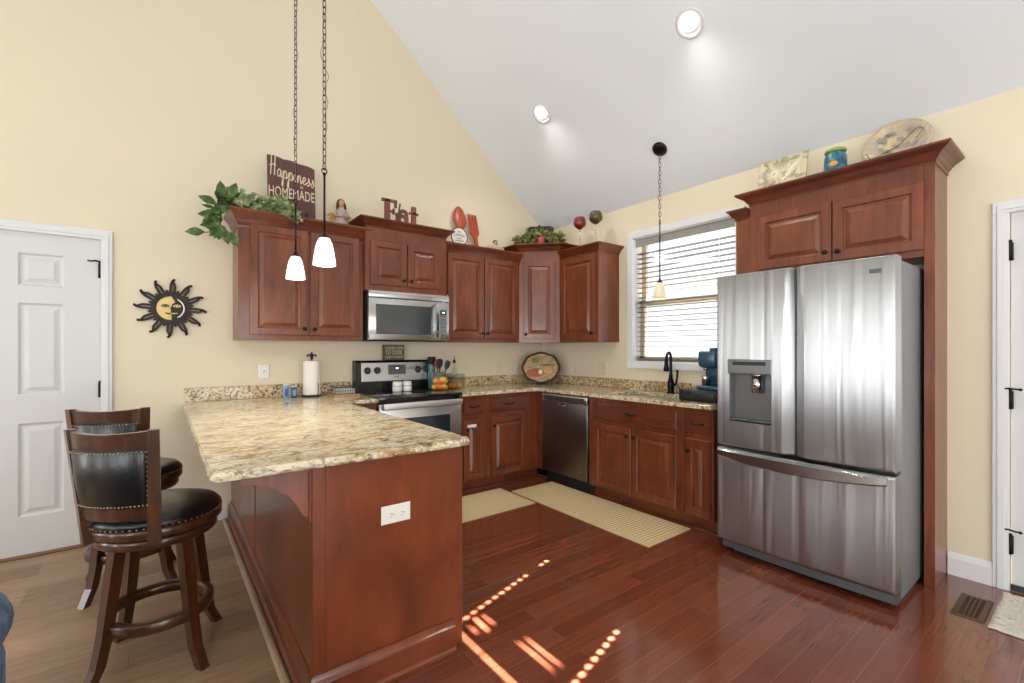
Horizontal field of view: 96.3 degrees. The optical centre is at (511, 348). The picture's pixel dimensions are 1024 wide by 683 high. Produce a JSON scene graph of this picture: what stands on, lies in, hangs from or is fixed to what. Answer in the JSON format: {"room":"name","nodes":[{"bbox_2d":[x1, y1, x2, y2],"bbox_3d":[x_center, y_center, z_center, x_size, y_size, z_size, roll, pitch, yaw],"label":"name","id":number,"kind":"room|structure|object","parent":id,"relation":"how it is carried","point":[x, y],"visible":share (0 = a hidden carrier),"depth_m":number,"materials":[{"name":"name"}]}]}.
{"room":"kitchen","nodes":[
{"label":"kitchen","id":0,"kind":"room"},
{"bbox_2d":[0,0,542,515],"bbox_3d":[-2.470,-1.599,3.418,7.350,5.807,0.150,0,0,-37],"label":"wall","id":1,"kind":"structure","parent":0,"point":[116,116],"depth_m":3.44,"materials":[{"name":"beige paint"}]},
{"bbox_2d":[0,544,90,562],"bbox_3d":[-3.166,1.299,2.846,0.920,0.012,0.150,0,0,-37],"label":"trim","id":2,"kind":"structure","parent":1,"relation":"attached to","point":[78,545],"depth_m":2.91,"materials":[{"name":"brown wood"}]},
{"bbox_2d":[0,229,100,558],"bbox_3d":[-3.123,0.278,2.801,0.920,2.030,0.139,0,0,-37],"label":"door","id":3,"kind":"structure","parent":1,"relation":"in","point":[50,284],"depth_m":2.93,"materials":[{"name":"white"}]},
{"bbox_2d":[0,218,112,411],"bbox_3d":[-3.131,0.254,2.801,1.044,2.102,0.024,0,0,-37],"label":"trim","id":4,"kind":"structure","parent":1,"relation":"attached to","point":[105,237],"depth_m":3.08,"materials":[{"name":"white wood"}]},
{"bbox_2d":[133,279,206,337],"bbox_3d":[-2.455,-0.292,3.303,0.429,0.429,0.026,0,0,-37],"label":"wall plaque","id":5,"kind":"object","parent":1,"relation":"attached to","point":[169,307],"visible":1,"depth_m":3.30,"materials":[{"name":"black metal"}]},
{"bbox_2d":[217,503,227,520],"bbox_3d":[-3.763,1.245,2.323,3.965,0.120,0.015,0,0,-37],"label":"baseboard","id":6,"kind":"structure","parent":1,"relation":"attached to","point":[224,513],"depth_m":3.51,"materials":[{"name":"white wood"}]},
{"bbox_2d":[222,518,290,682],"bbox_3d":[0.376,1.300,0.149,0.034,0.010,8.500,0,0,-37],"label":"trim","id":7,"kind":"structure","parent":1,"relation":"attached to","point":[280,668],"depth_m":2.25,"materials":[{"name":"beige wood"}]},
{"bbox_2d":[259,364,268,378],"bbox_3d":[-1.992,0.180,3.682,0.075,0.120,0.012,0,0,-37],"label":"cable jack plate","id":8,"kind":"object","parent":1,"relation":"attached to","point":[263,368],"visible":1,"depth_m":3.68,"materials":[{"name":"white plastic"}]},
{"bbox_2d":[184,381,349,401],"bbox_3d":[-1.924,0.340,3.727,1.207,0.102,0.021,0,0,-37],"label":"backsplash","id":9,"kind":"structure","parent":1,"relation":"attached to","point":[275,390],"depth_m":3.59,"materials":[{"name":"stone"}]},
{"bbox_2d":[223,205,372,340],"bbox_3d":[-1.692,-0.540,3.688,1.036,0.946,0.366,0,0,-37],"label":"upper cabinet","id":10,"kind":"object","parent":1,"relation":"attached to","point":[327,305],"visible":0.96,"depth_m":3.52,"materials":[{"name":"brown wood"}]},
{"bbox_2d":[185,181,303,246],"bbox_3d":[-1.915,-0.953,3.332,0.731,0.468,0.231,0,0,-23],"label":"ivy garland","id":11,"kind":"object","parent":10,"relation":"on","point":[212,220],"visible":0.95,"depth_m":3.25,"materials":[{"name":"green plant"}]},
{"bbox_2d":[267,154,315,218],"bbox_3d":[-1.744,-1.264,3.632,0.345,0.500,0.061,0,0,-37],"label":"wooden sign","id":12,"kind":"object","parent":10,"relation":"on","point":[280,172],"visible":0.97,"depth_m":3.63,"materials":[{"name":"red wood"}]},
{"bbox_2d":[327,199,351,223],"bbox_3d":[-1.451,-1.145,3.897,0.218,0.264,0.113,0,0,-37],"label":"figurine","id":13,"kind":"object","parent":10,"relation":"on","point":[343,217],"visible":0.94,"depth_m":3.88,"materials":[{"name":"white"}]},
{"bbox_2d":[349,214,454,295],"bbox_3d":[-1.009,-0.798,4.177,0.889,0.605,0.422,0,0,-37],"label":"upper cabinet","id":14,"kind":"object","parent":1,"relation":"attached to","point":[399,256],"visible":0.96,"depth_m":4.01,"materials":[{"name":"brown wood"}]},
{"bbox_2d":[381,197,418,223],"bbox_3d":[-0.990,-1.209,4.096,0.355,0.217,0.047,0,0,-37],"label":"letter sign","id":15,"kind":"object","parent":14,"relation":"on","point":[387,211],"visible":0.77,"depth_m":4.07,"materials":[{"name":"brown wood"}]},
{"bbox_2d":[363,290,448,341],"bbox_3d":[-0.989,-0.281,4.173,0.764,0.424,0.450,0,0,-37],"label":"microwave oven","id":16,"kind":"object","parent":14,"relation":"attached to","point":[388,316],"visible":0.99,"depth_m":3.99,"materials":[{"name":"silver metal"}]},
{"bbox_2d":[446,241,522,342],"bbox_3d":[-0.360,-0.539,4.708,0.910,0.943,0.366,0,0,-37],"label":"upper cabinet","id":17,"kind":"object","parent":1,"relation":"attached to","point":[482,283],"visible":0.95,"depth_m":4.58,"materials":[{"name":"brown wood"}]},
{"bbox_2d":[451,227,467,243],"bbox_3d":[-0.524,-1.111,4.562,0.192,0.202,0.030,0,0,-37],"label":"round sign","id":18,"kind":"object","parent":17,"relation":"on","point":[460,235],"visible":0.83,"depth_m":4.56,"materials":[{"name":"white"}]},
{"bbox_2d":[453,206,466,228],"bbox_3d":[-0.540,-1.246,4.745,0.106,0.470,0.127,0,0,14],"label":"spoon","id":19,"kind":"object","parent":17,"relation":"on","point":[459,218],"visible":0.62,"depth_m":4.73,"materials":[{"name":"red wood"}]},
{"bbox_2d":[467,214,478,245],"bbox_3d":[-0.397,-1.216,4.830,0.119,0.410,0.085,0,0,-37],"label":"fork","id":20,"kind":"object","parent":17,"relation":"on","point":[473,226],"visible":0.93,"depth_m":4.83,"materials":[{"name":"red wood"}]},
{"bbox_2d":[487,240,503,249],"bbox_3d":[-0.175,-1.079,4.830,0.216,0.136,0.070,0,0,-37],"label":"figurine","id":21,"kind":"object","parent":17,"relation":"on","point":[495,246],"visible":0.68,"depth_m":4.81,"materials":[{"name":"beige ceramic"}]},
{"bbox_2d":[503,242,578,342],"bbox_3d":[0.310,-0.586,5.022,0.684,1.038,0.684,0,0,-37],"label":"upper cabinet","id":22,"kind":"object","parent":1,"relation":"attached to","point":[539,265],"visible":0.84,"depth_m":4.84,"materials":[{"name":"brown wood"}]},
{"bbox_2d":[511,227,566,243],"bbox_3d":[0.295,-1.202,4.982,0.614,0.225,0.275,0,0,4],"label":"artificial plant","id":23,"kind":"object","parent":22,"relation":"on","point":[553,237],"visible":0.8,"depth_m":4.92,"materials":[{"name":"green plant"}]},
{"bbox_2d":[527,225,553,238],"bbox_3d":[0.317,-1.249,5.150,0.300,0.287,0.024,0,0,8],"label":"board","id":24,"kind":"object","parent":22,"relation":"on","point":[549,228],"visible":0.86,"depth_m":5.14,"materials":[{"name":"black"}]},
{"bbox_2d":[538,237,543,242],"bbox_3d":[0.307,-1.146,4.843,0.072,0.080,0.072,0,0,-37],"label":"candle","id":25,"kind":"object","parent":22,"relation":"on","point":[540,239],"visible":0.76,"depth_m":4.81,"materials":[{"name":"red wax"}]},
{"bbox_2d":[0,468,1023,682],"bbox_3d":[0.116,1.335,0.044,7.350,0.060,8.650,0,0,-37],"label":"floor","id":26,"kind":"structure","parent":0,"point":[550,595],"depth_m":2.19,"materials":[{"name":"brown wood"}]},
{"bbox_2d":[0,592,13,682],"bbox_3d":[-1.431,0.810,0.579,0.950,0.990,0.980,0,0,-37],"label":"armchair","id":27,"kind":"object","parent":26,"relation":"on","point":[6,607],"visible":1,"depth_m":1.17,"materials":[{"name":"blue fabric"}]},
{"bbox_2d":[65,407,182,609],"bbox_3d":[-2.124,0.805,2.542,0.485,1.000,0.519,0,0,-37],"label":"bar stool","id":28,"kind":"object","parent":26,"relation":"on","point":[132,420],"visible":0.34,"depth_m":2.36,"materials":[{"name":"brown wood"}]},
{"bbox_2d":[160,457,181,476],"bbox_3d":[-2.132,0.672,2.574,0.456,0.066,0.456,0,0,-37],"label":"seat cushion","id":29,"kind":"object","parent":28,"relation":"on","point":[170,467],"depth_m":2.60,"materials":[{"name":"black leather"}]},
{"bbox_2d":[63,428,221,682],"bbox_3d":[-1.514,0.805,1.932,0.482,1.000,0.518,0,0,-20],"label":"bar stool","id":30,"kind":"object","parent":26,"relation":"on","point":[122,508],"visible":1,"depth_m":1.76,"materials":[{"name":"brown wood"}]},
{"bbox_2d":[90,488,221,532],"bbox_3d":[-1.514,0.672,1.965,0.456,0.066,0.456,0,0,-37],"label":"seat cushion","id":31,"kind":"object","parent":30,"relation":"on","point":[181,508],"depth_m":1.86,"materials":[{"name":"black leather"}]},
{"bbox_2d":[228,446,461,682],"bbox_3d":[-1.258,0.864,2.721,0.902,0.882,2.427,0,0,-37],"label":"base cabinet","id":32,"kind":"object","parent":26,"relation":"on","point":[345,596],"visible":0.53,"depth_m":1.83,"materials":[{"name":"brown wood"}]},
{"bbox_2d":[182,381,469,482],"bbox_3d":[-1.191,0.356,2.767,1.236,0.134,2.438,0,0,-37],"label":"countertop","id":33,"kind":"structure","parent":32,"relation":"on","point":[239,432],"depth_m":2.14,"materials":[{"name":"stone"}]},
{"bbox_2d":[283,384,288,398],"bbox_3d":[-1.769,0.334,3.594,0.042,0.112,0.028,0,0,-37],"label":"shaker","id":34,"kind":"object","parent":33,"relation":"on","point":[286,386],"visible":1,"depth_m":3.58,"materials":[{"name":"blue plastic"}]},
{"bbox_2d":[291,386,296,397],"bbox_3d":[-1.746,0.344,3.674,0.045,0.092,0.030,0,0,-37],"label":"shaker","id":35,"kind":"object","parent":33,"relation":"on","point":[293,388],"visible":1,"depth_m":3.66,"materials":[{"name":"blue plastic"}]},
{"bbox_2d":[301,352,321,396],"bbox_3d":[-1.651,0.208,3.780,0.160,0.366,0.160,0,0,-37],"label":"paper towel holder","id":36,"kind":"object","parent":33,"relation":"on","point":[311,355],"visible":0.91,"depth_m":3.75,"materials":[{"name":"black metal"}]},
{"bbox_2d":[303,361,319,394],"bbox_3d":[-1.651,0.237,3.780,0.134,0.276,0.134,0,0,-37],"label":"paper towel roll","id":37,"kind":"object","parent":36,"relation":"on","point":[311,369],"visible":1,"depth_m":3.72,"materials":[{"name":"white paper"}]},
{"bbox_2d":[327,393,359,396],"bbox_3d":[-1.419,0.383,3.864,0.210,0.016,0.220,0,0,-37],"label":"cutting board","id":38,"kind":"object","parent":33,"relation":"on","point":[329,394],"visible":0.74,"depth_m":3.78,"materials":[{"name":"brown wood"}]},
{"bbox_2d":[329,385,357,394],"bbox_3d":[-1.422,0.344,3.868,0.183,0.062,0.173,0,0,-37],"label":"rack","id":39,"kind":"object","parent":38,"relation":"on","point":[352,390],"visible":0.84,"depth_m":3.83,"materials":[{"name":"black metal"}]},
{"bbox_2d":[332,388,354,393],"bbox_3d":[-1.422,0.353,3.868,0.155,0.035,0.146,0,0,-37],"label":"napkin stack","id":40,"kind":"object","parent":39,"relation":"in","point":[337,389],"visible":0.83,"depth_m":3.82,"materials":[{"name":"white paper"}]},
{"bbox_2d":[381,501,409,525],"bbox_3d":[-0.463,0.657,1.831,0.122,0.072,0.008,0,0,-37],"label":"outlet plate","id":41,"kind":"object","parent":32,"relation":"attached to","point":[399,512],"visible":1,"depth_m":1.83,"materials":[{"name":"white plastic"}]},
{"bbox_2d":[387,510,394,519],"bbox_3d":[-0.478,0.657,1.816,0.033,0.030,0.002,0,0,-37],"label":"socket","id":42,"kind":"object","parent":41,"relation":"attached to","point":[390,513],"depth_m":1.82,"materials":[{"name":"grey plastic"}]},
{"bbox_2d":[398,508,405,516],"bbox_3d":[-0.444,0.657,1.843,0.033,0.030,0.002,0,0,-37],"label":"socket","id":43,"kind":"object","parent":41,"relation":"attached to","point":[401,511],"depth_m":1.84,"materials":[{"name":"grey plastic"}]},
{"bbox_2d":[354,403,375,410],"bbox_3d":[-1.359,0.864,3.758,0.296,0.882,0.660,0,0,-37],"label":"base cabinet","id":44,"kind":"object","parent":26,"relation":"on","point":[372,406],"visible":0.02,"depth_m":3.59,"materials":[{"name":"brown wood"}]},
{"bbox_2d":[352,359,462,434],"bbox_3d":[-0.918,0.705,4.059,0.760,1.200,0.680,0,0,-37],"label":"electric range","id":45,"kind":"object","parent":26,"relation":"on","point":[440,409],"visible":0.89,"depth_m":4.03,"materials":[{"name":"silver metal"}]},
{"bbox_2d":[382,345,403,359],"bbox_3d":[-1.110,0.033,4.300,0.206,0.142,0.032,0,0,-37],"label":"wooden sign","id":46,"kind":"object","parent":45,"relation":"on","point":[389,352],"visible":0.99,"depth_m":4.28,"materials":[{"name":"brown wood"}]},
{"bbox_2d":[392,381,401,391],"bbox_3d":[-1.028,0.336,4.113,0.086,0.092,0.086,0,0,-37],"label":"shaker","id":47,"kind":"object","parent":45,"relation":"on","point":[397,385],"visible":1,"depth_m":4.08,"materials":[{"name":"white ceramic"}]},
{"bbox_2d":[402,381,411,390],"bbox_3d":[-0.955,0.336,4.175,0.086,0.092,0.086,0,0,-37],"label":"shaker","id":48,"kind":"object","parent":45,"relation":"on","point":[406,385],"visible":1,"depth_m":4.14,"materials":[{"name":"white ceramic"}]},
{"bbox_2d":[358,388,461,400],"bbox_3d":[-0.914,0.396,4.053,0.760,0.028,0.575,0,0,-37],"label":"cooktop","id":49,"kind":"object","parent":45,"relation":"in","point":[382,394],"depth_m":3.94,"materials":[{"name":"black glass"}]},
{"bbox_2d":[428,357,435,388],"bbox_3d":[-0.777,0.229,4.429,0.078,0.306,0.077,0,0,-37],"label":"bottle","id":50,"kind":"object","parent":45,"relation":"on","point":[431,366],"visible":0.78,"depth_m":4.40,"materials":[{"name":"teal plastic"}]},
{"bbox_2d":[431,372,447,389],"bbox_3d":[-0.685,0.303,4.345,0.158,0.161,0.158,0,0,-6],"label":"utensil crock","id":51,"kind":"object","parent":45,"relation":"on","point":[438,380],"visible":1,"depth_m":4.29,"materials":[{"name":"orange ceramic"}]},
{"bbox_2d":[437,359,442,372],"bbox_3d":[-0.685,0.225,4.347,0.062,0.267,0.025,0,0,-37],"label":"slotted spoon","id":52,"kind":"object","parent":51,"relation":"in","point":[439,361],"visible":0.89,"depth_m":4.34,"materials":[{"name":"black plastic"}]},
{"bbox_2d":[444,360,449,371],"bbox_3d":[-0.637,0.234,4.389,0.108,0.252,0.012,0,0,-32],"label":"spatula","id":53,"kind":"object","parent":51,"relation":"in","point":[447,363],"visible":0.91,"depth_m":4.39,"materials":[{"name":"grey plastic"}]},
{"bbox_2d":[459,395,485,489],"bbox_3d":[-0.518,0.864,4.398,0.278,0.882,0.666,0,0,-37],"label":"base cabinet","id":54,"kind":"object","parent":26,"relation":"on","point":[473,408],"visible":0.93,"depth_m":4.17,"materials":[{"name":"brown wood"}]},
{"bbox_2d":[462,488,534,522],"bbox_3d":[-0.434,1.300,3.712,1.200,0.008,0.510,0,0,-37],"label":"kitchen rug","id":55,"kind":"object","parent":26,"relation":"on","point":[487,503],"visible":0.48,"depth_m":3.85,"materials":[{"name":"fabric"}]},
{"bbox_2d":[482,391,543,485],"bbox_3d":[0.095,0.864,4.847,1.238,0.882,0.699,0,0,-37],"label":"base cabinet","id":56,"kind":"object","parent":26,"relation":"on","point":[514,421],"visible":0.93,"depth_m":4.44,"materials":[{"name":"brown wood"}]},
{"bbox_2d":[444,374,717,409],"bbox_3d":[0.523,0.358,4.058,1.518,0.130,2.473,0,0,-37],"label":"countertop","id":57,"kind":"structure","parent":56,"relation":"on","point":[597,387],"depth_m":4.45,"materials":[{"name":"stone"}]},
{"bbox_2d":[521,352,560,384],"bbox_3d":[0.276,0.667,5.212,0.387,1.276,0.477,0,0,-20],"label":"serving tray","id":58,"kind":"object","parent":57,"relation":"on","point":[540,368],"visible":0.98,"depth_m":5.10,"materials":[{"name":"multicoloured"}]},
{"bbox_2d":[626,395,679,399],"bbox_3d":[1.196,0.509,3.871,0.408,0.171,0.678,0,0,-37],"label":"sink","id":59,"kind":"object","parent":57,"relation":"in","point":[656,397],"visible":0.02,"depth_m":4.09,"materials":[{"name":"silver metal"}]},
{"bbox_2d":[663,351,678,393],"bbox_3d":[1.384,0.206,4.017,0.128,0.371,0.092,0,0,-1],"label":"kitchen faucet","id":60,"kind":"object","parent":57,"relation":"on","point":[670,384],"visible":1,"depth_m":4.00,"materials":[{"name":"black metal"}]},
{"bbox_2d":[679,387,717,402],"bbox_3d":[1.463,0.347,3.465,0.310,0.083,0.300,0,0,-37],"label":"pod drawer","id":61,"kind":"object","parent":57,"relation":"on","point":[690,394],"visible":0.78,"depth_m":3.37,"materials":[{"name":"black plastic"}]},
{"bbox_2d":[697,348,717,390],"bbox_3d":[1.509,0.147,3.456,0.187,0.315,0.170,0,0,-37],"label":"coffee maker","id":62,"kind":"object","parent":61,"relation":"on","point":[708,360],"visible":0.76,"depth_m":3.43,"materials":[{"name":"blue metal"}]},
{"bbox_2d":[701,376,709,385],"bbox_3d":[1.463,0.240,3.465,0.060,0.074,0.059,0,0,-37],"label":"cup","id":63,"kind":"object","parent":62,"relation":"on","point":[705,379],"depth_m":3.44,"materials":[{"name":"silver metal"}]},
{"bbox_2d":[542,392,594,493],"bbox_3d":[0.719,0.866,4.498,0.614,0.878,0.609,0,0,-37],"label":"dishwasher","id":64,"kind":"object","parent":26,"relation":"on","point":[565,416],"visible":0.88,"depth_m":4.29,"materials":[{"name":"silver metal"}]},
{"bbox_2d":[462,474,717,535],"bbox_3d":[0.472,1.296,3.671,0.967,0.018,1.921,0,0,-37],"label":"trim","id":65,"kind":"structure","parent":26,"relation":"on","point":[535,475],"depth_m":3.83,"materials":[{"name":"brown wood"}]},
{"bbox_2d":[511,482,690,546],"bbox_3d":[0.644,1.300,3.752,0.500,0.008,1.481,0,0,-37],"label":"kitchen rug","id":66,"kind":"object","parent":26,"relation":"on","point":[645,529],"visible":1,"depth_m":3.59,"materials":[{"name":"fabric"}]},
{"bbox_2d":[589,397,688,522],"bbox_3d":[1.192,0.864,3.891,0.660,0.882,0.924,0,0,-37],"label":"base cabinet","id":67,"kind":"object","parent":26,"relation":"on","point":[636,448],"visible":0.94,"depth_m":3.66,"materials":[{"name":"brown wood"}]},
{"bbox_2d":[683,407,723,532],"bbox_3d":[1.545,0.864,3.431,0.659,0.882,0.234,0,0,-37],"label":"base cabinet","id":68,"kind":"object","parent":26,"relation":"on","point":[700,427],"visible":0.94,"depth_m":3.24,"materials":[{"name":"brown wood"}]},
{"bbox_2d":[717,254,923,605],"bbox_3d":[1.882,0.417,2.828,0.780,1.775,0.914,0,0,-37],"label":"refrigerator","id":69,"kind":"object","parent":26,"relation":"on","point":[821,366],"visible":1,"depth_m":2.51,"materials":[{"name":"grey metal"}]},
{"bbox_2d":[726,138,964,588],"bbox_3d":[2.066,0.102,2.981,0.380,2.405,1.211,0,0,-37],"label":"tall cabinet","id":70,"kind":"object","parent":26,"relation":"on","point":[893,203],"visible":0.94,"depth_m":2.65,"materials":[{"name":"brown wood"}]},
{"bbox_2d":[758,149,808,188],"bbox_3d":[1.899,-1.229,3.225,0.063,0.257,0.315,0,0,-37],"label":"square plate","id":71,"kind":"object","parent":70,"relation":"on","point":[793,166],"visible":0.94,"depth_m":3.22,"materials":[{"name":"ceramic"}]},
{"bbox_2d":[824,146,846,170],"bbox_3d":[2.079,-1.191,2.947,0.127,0.182,0.125,0,0,-37],"label":"ceramic jar","id":72,"kind":"object","parent":70,"relation":"on","point":[835,157],"visible":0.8,"depth_m":2.90,"materials":[{"name":"blue ceramic"}]},
{"bbox_2d":[862,118,933,160],"bbox_3d":[2.346,-1.253,2.800,0.090,0.294,0.344,0,0,-37],"label":"oval platter","id":73,"kind":"object","parent":70,"relation":"on","point":[904,134],"visible":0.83,"depth_m":2.81,"materials":[{"name":"ceramic"}]},
{"bbox_2d":[950,593,993,623],"bbox_3d":[2.321,1.302,2.312,0.304,0.006,0.120,0,0,-37],"label":"floor vent","id":74,"kind":"object","parent":26,"relation":"in","point":[974,608],"visible":1,"depth_m":2.30,"materials":[{"name":"brown metal"}]},
{"bbox_2d":[959,596,985,618],"bbox_3d":[2.321,1.303,2.312,0.250,0.002,0.066,0,0,-37],"label":"grille","id":75,"kind":"object","parent":74,"relation":"attached to","point":[973,607],"depth_m":2.31,"materials":[{"name":"brown metal"}]},
{"bbox_2d":[987,592,1023,639],"bbox_3d":[2.713,1.298,1.917,0.509,0.011,0.961,0,0,-37],"label":"door mat","id":76,"kind":"object","parent":26,"relation":"on","point":[1007,613],"visible":1,"depth_m":2.22,"materials":[{"name":"beige fabric"}]},
{"bbox_2d":[371,0,1023,228],"bbox_3d":[0.102,-2.959,-0.061,7.500,3.386,8.800,0,0,-37],"label":"ceiling","id":77,"kind":"structure","parent":0,"point":[762,81],"depth_m":3.38,"materials":[{"name":"white paint"}]},
{"bbox_2d":[286,0,304,279],"bbox_3d":[-1.341,-2.219,2.840,0.108,3.571,0.127,0,0,-37],"label":"pendant lamp","id":78,"kind":"object","parent":77,"relation":"hanging from","point":[295,269],"visible":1,"depth_m":2.83,"materials":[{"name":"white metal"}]},
{"bbox_2d":[313,0,335,266],"bbox_3d":[-0.958,-2.216,2.340,0.108,3.577,0.127,0,0,-37],"label":"pendant lamp","id":79,"kind":"object","parent":77,"relation":"hanging from","point":[324,256],"visible":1,"depth_m":2.33,"materials":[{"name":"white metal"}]},
{"bbox_2d":[533,103,550,123],"bbox_3d":[0.272,-2.150,4.194,0.149,0.129,0.194,0,0,-37],"label":"recessed light","id":80,"kind":"object","parent":77,"relation":"in","point":[540,113],"visible":1,"depth_m":4.18,"materials":[{"name":"white plastic"}]},
{"bbox_2d":[652,142,666,299],"bbox_3d":[1.238,-1.067,3.840,0.110,1.299,0.127,0,0,-37],"label":"pendant lamp","id":81,"kind":"object","parent":77,"relation":"hanging from","point":[659,149],"visible":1,"depth_m":3.83,"materials":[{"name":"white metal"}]},
{"bbox_2d":[675,6,704,39],"bbox_3d":[1.173,-2.146,3.025,0.149,0.129,0.194,0,0,-37],"label":"recessed light","id":82,"kind":"object","parent":77,"relation":"in","point":[682,24],"visible":1,"depth_m":3.01,"materials":[{"name":"white plastic"}]},
{"bbox_2d":[543,87,1023,587],"bbox_3d":[3.019,-0.045,2.175,0.150,2.700,8.500,0,0,-37],"label":"wall","id":83,"kind":"structure","parent":0,"point":[989,132],"depth_m":2.62,"materials":[{"name":"beige paint"}]},
{"bbox_2d":[446,374,701,392],"bbox_3d":[0.523,0.342,4.058,1.518,0.098,2.473,0,0,-37],"label":"backsplash","id":84,"kind":"structure","parent":83,"relation":"attached to","point":[660,386],"depth_m":4.80,"materials":[{"name":"stone"}]},
{"bbox_2d":[557,241,623,342],"bbox_3d":[0.782,-0.542,4.667,0.366,0.950,0.601,0,0,-37],"label":"upper cabinet","id":85,"kind":"object","parent":83,"relation":"attached to","point":[589,273],"visible":1,"depth_m":4.53,"materials":[{"name":"brown wood"}]},
{"bbox_2d":[573,216,585,229],"bbox_3d":[0.702,-1.186,4.746,0.132,0.345,0.132,0,0,-37],"label":"wine glass","id":86,"kind":"object","parent":85,"relation":"on","point":[579,223],"visible":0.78,"depth_m":4.70,"materials":[{"name":"red glass"}]},
{"bbox_2d":[589,210,602,223],"bbox_3d":[0.836,-1.190,4.571,0.136,0.352,0.136,0,0,-37],"label":"wine glass","id":87,"kind":"object","parent":85,"relation":"on","point":[595,217],"visible":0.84,"depth_m":4.52,"materials":[{"name":"brown"}]},
{"bbox_2d":[598,363,606,374],"bbox_3d":[0.934,0.205,4.760,0.014,0.118,0.118,0,0,-37],"label":"switch plate","id":88,"kind":"object","parent":83,"relation":"attached to","point":[602,367],"visible":1,"depth_m":4.75,"materials":[{"name":"beige plastic"}]},
{"bbox_2d":[640,245,716,361],"bbox_3d":[1.574,-0.470,4.117,0.060,1.169,0.976,0,0,-37],"label":"window","id":89,"kind":"structure","parent":83,"relation":"in","point":[644,248],"depth_m":4.45,"materials":[{"name":"beige plastic"}]},
{"bbox_2d":[636,218,734,361],"bbox_3d":[1.517,-0.472,4.073,0.068,1.165,0.968,0,0,-37],"label":"window blind","id":90,"kind":"object","parent":89,"relation":"attached to","point":[727,223],"visible":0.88,"depth_m":4.04,"materials":[{"name":"grey plastic"}]},
{"bbox_2d":[627,205,744,370],"bbox_3d":[1.538,-0.470,4.089,0.172,1.314,1.132,0,0,-37],"label":"trim","id":91,"kind":"structure","parent":83,"relation":"attached to","point":[633,330],"depth_m":4.44,"materials":[{"name":"white wood"}]},
{"bbox_2d":[948,551,991,585],"bbox_3d":[4.037,1.241,0.710,0.015,0.128,4.935,0,0,-37],"label":"baseboard","id":92,"kind":"structure","parent":83,"relation":"attached to","point":[963,566],"depth_m":2.59,"materials":[{"name":"white wood"}]},
{"bbox_2d":[992,198,1023,590],"bbox_3d":[2.962,0.252,2.106,0.024,2.106,1.052,0,0,-37],"label":"trim","id":93,"kind":"structure","parent":83,"relation":"attached to","point":[1001,211],"depth_m":2.49,"materials":[{"name":"white wood"}]},
{"bbox_2d":[1005,211,1023,593],"bbox_3d":[2.948,0.282,2.116,0.138,2.038,0.943,0,0,-37],"label":"door","id":94,"kind":"structure","parent":83,"relation":"in","point":[1016,244],"depth_m":2.46,"materials":[{"name":"white"}]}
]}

